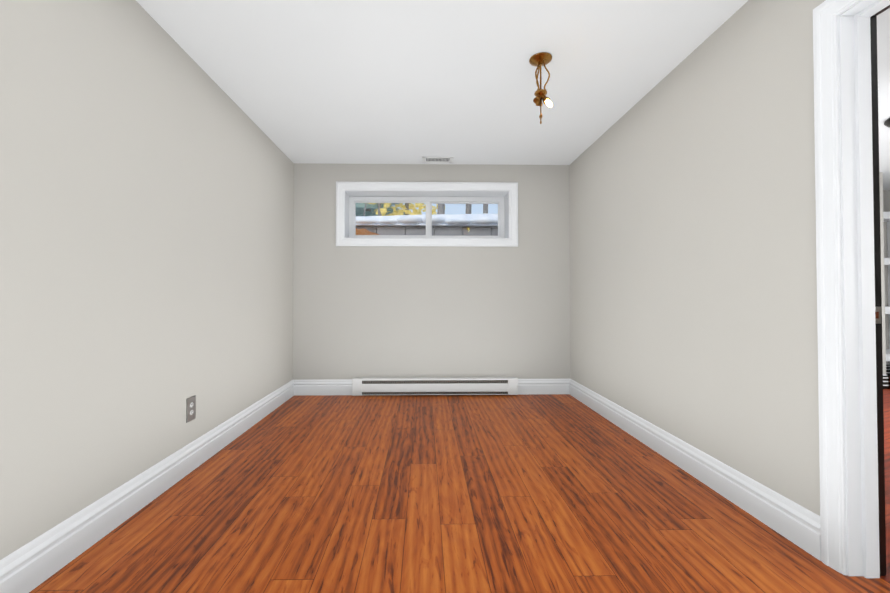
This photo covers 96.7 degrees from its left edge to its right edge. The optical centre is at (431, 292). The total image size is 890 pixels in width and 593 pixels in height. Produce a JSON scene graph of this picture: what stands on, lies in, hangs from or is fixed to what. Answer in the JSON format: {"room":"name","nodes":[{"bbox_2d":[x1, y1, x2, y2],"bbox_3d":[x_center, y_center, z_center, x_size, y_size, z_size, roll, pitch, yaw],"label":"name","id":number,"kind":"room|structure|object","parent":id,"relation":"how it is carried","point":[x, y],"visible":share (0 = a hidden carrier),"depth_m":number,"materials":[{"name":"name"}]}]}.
{"room":"empty basement room","nodes":[
{"label":"empty basement room","id":0,"kind":"room"},
{"bbox_2d":[0,0,293,559],"bbox_3d":[-1.423,-0.172,1.511,0.150,2.330,5.530,0,-1,-1],"label":"wall","id":1,"kind":"structure","parent":0,"point":[146,216],"depth_m":1.71,"materials":[{"name":"paint"}]},
{"bbox_2d":[0,380,295,592],"bbox_3d":[-1.337,0.915,1.446,0.019,0.154,5.030,0,-1,-1],"label":"baseboard","id":2,"kind":"structure","parent":1,"relation":"attached to","point":[30,566],"depth_m":1.67,"materials":[{"name":"paint"}]},
{"bbox_2d":[186,395,195,422],"bbox_3d":[-1.356,0.659,2.235,0.008,0.132,0.084,0,-1,-1],"label":"outlet","id":3,"kind":"object","parent":1,"relation":"attached to","point":[190,408],"visible":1,"depth_m":2.22,"materials":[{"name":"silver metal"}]},
{"bbox_2d":[293,163,570,394],"bbox_3d":[0.071,-0.132,4.152,2.930,2.330,0.300,0,-1,-1],"label":"wall","id":4,"kind":"structure","parent":0,"point":[393,311],"depth_m":4.00,"materials":[{"name":"paint"}]},
{"bbox_2d":[296,379,351,395],"bbox_3d":[-1.073,0.953,3.956,0.576,0.154,0.019,0,-1,-1],"label":"baseboard","id":5,"kind":"structure","parent":4,"relation":"attached to","point":[327,386],"depth_m":3.95,"materials":[{"name":"paint"}]},
{"bbox_2d":[336,182,517,246],"bbox_3d":[-0.046,-0.786,4.145,1.843,0.652,0.311,0,-1,-1],"label":"window","id":6,"kind":"structure","parent":4,"relation":"in","point":[349,195],"depth_m":4.02,"materials":[{"name":"paint"}]},
{"bbox_2d":[352,377,517,395],"bbox_3d":[0.036,0.939,3.948,1.639,0.162,0.075,0,-1,-1],"label":"heater","id":7,"kind":"object","parent":4,"relation":"attached to","point":[449,386],"visible":0.98,"depth_m":3.92,"materials":[{"name":"white metal"}]},
{"bbox_2d":[518,379,567,394],"bbox_3d":[1.113,0.954,3.994,0.513,0.154,0.019,0,-1,-1],"label":"baseboard","id":8,"kind":"structure","parent":4,"relation":"attached to","point":[525,386],"depth_m":3.99,"materials":[{"name":"paint"}]},
{"bbox_2d":[29,376,889,592],"bbox_3d":[2.740,1.050,1.951,8.590,0.100,6.300,0,-1,-1],"label":"floor","id":9,"kind":"structure","parent":0,"point":[549,493],"depth_m":1.75,"materials":[{"name":"laminate"}]},
{"bbox_2d":[883,212,889,363],"bbox_3d":[5.737,0.042,4.742,1.700,2.000,0.450,0,-1,-1],"label":"shelf unit","id":10,"kind":"object","parent":9,"relation":"on","point":[886,216],"visible":0.1,"depth_m":4.95,"materials":[{"name":"paint"}]},
{"bbox_2d":[136,0,889,189],"bbox_3d":[2.740,-1.380,1.988,8.590,0.100,6.300,0,-1,-1],"label":"ceiling","id":11,"kind":"structure","parent":0,"point":[357,81],"depth_m":2.33,"materials":[{"name":"paint"}]},
{"bbox_2d":[422,156,453,162],"bbox_3d":[0.061,-1.297,3.875,0.301,0.008,0.152,0,-1,-1],"label":"ceiling vent","id":12,"kind":"object","parent":11,"relation":"in","point":[437,159],"visible":1,"depth_m":3.87,"materials":[{"name":"white metal"}]},
{"bbox_2d":[529,52,551,123],"bbox_3d":[0.620,-1.139,2.247,0.127,0.374,0.127,0,-1,-1],"label":"pendant light","id":13,"kind":"object","parent":11,"relation":"hanging from","point":[538,60],"visible":1,"depth_m":2.23,"materials":[{"name":"gold metal"}]},
{"bbox_2d":[884,118,889,126],"bbox_3d":[3.619,-1.276,2.932,0.350,0.078,0.350,0,-1,-1],"label":"lamp","id":14,"kind":"object","parent":11,"relation":"attached to","point":[887,122],"visible":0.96,"depth_m":3.02,"materials":[{"name":"brown metal"}]},
{"bbox_2d":[569,0,824,515],"bbox_3d":[1.518,-0.172,1.513,0.130,2.330,5.030,0,-1,-1],"label":"wall","id":15,"kind":"structure","parent":0,"point":[693,294],"depth_m":2.00,"materials":[{"name":"paint"}]},
{"bbox_2d":[568,379,820,560],"bbox_3d":[1.421,0.935,2.736,0.019,0.154,2.547,0,-1,-1],"label":"baseboard","id":16,"kind":"structure","parent":15,"relation":"attached to","point":[798,524],"depth_m":1.95,"materials":[{"name":"paint"}]},
{"bbox_2d":[813,0,889,577],"bbox_3d":[1.527,0.145,0.993,0.172,2.436,0.966,0,-1,-1],"label":"door frame","id":17,"kind":"structure","parent":15,"relation":"attached to","point":[862,313],"depth_m":1.40,"materials":[{"name":"paint"}]},
{"bbox_2d":[879,172,887,374],"bbox_3d":[3.204,-0.130,4.288,3.340,2.330,0.120,0,-1,-1],"label":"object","id":18,"kind":"structure","parent":0,"point":[884,200],"depth_m":4.26,"materials":[{"name":"paint"}]},
{"bbox_2d":[883,364,889,388],"bbox_3d":[4.269,0.965,4.570,5.440,0.150,0.719,0,-1,-1],"label":"baseboard","id":19,"kind":"structure","parent":18,"relation":"attached to","point":[886,383],"depth_m":4.22,"materials":[{"name":"paint"}]},
{"bbox_2d":[885,190,889,363],"bbox_3d":[5.857,-0.118,5.024,2.190,2.330,0.100,0,-1,-1],"label":"wall","id":20,"kind":"structure","parent":0,"point":[887,192],"depth_m":4.98,"materials":[{"name":"paint"}]},
{"label":"outside","id":21,"kind":"structure","parent":0,"visible":0},
{"bbox_3d":[-0.190,0.434,9.076,6.200,1.550,9.570,0,-1,-1],"label":"ground","id":22,"kind":"structure","parent":21,"visible":0},
{"bbox_2d":[356,203,497,235],"bbox_3d":[-0.124,-3.374,9.045,6.082,6.061,8.750,0,-1,-1],"label":"garden","id":23,"kind":"object","parent":22,"relation":"on","point":[390,227],"depth_m":5.79,"materials":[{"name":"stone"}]}
]}

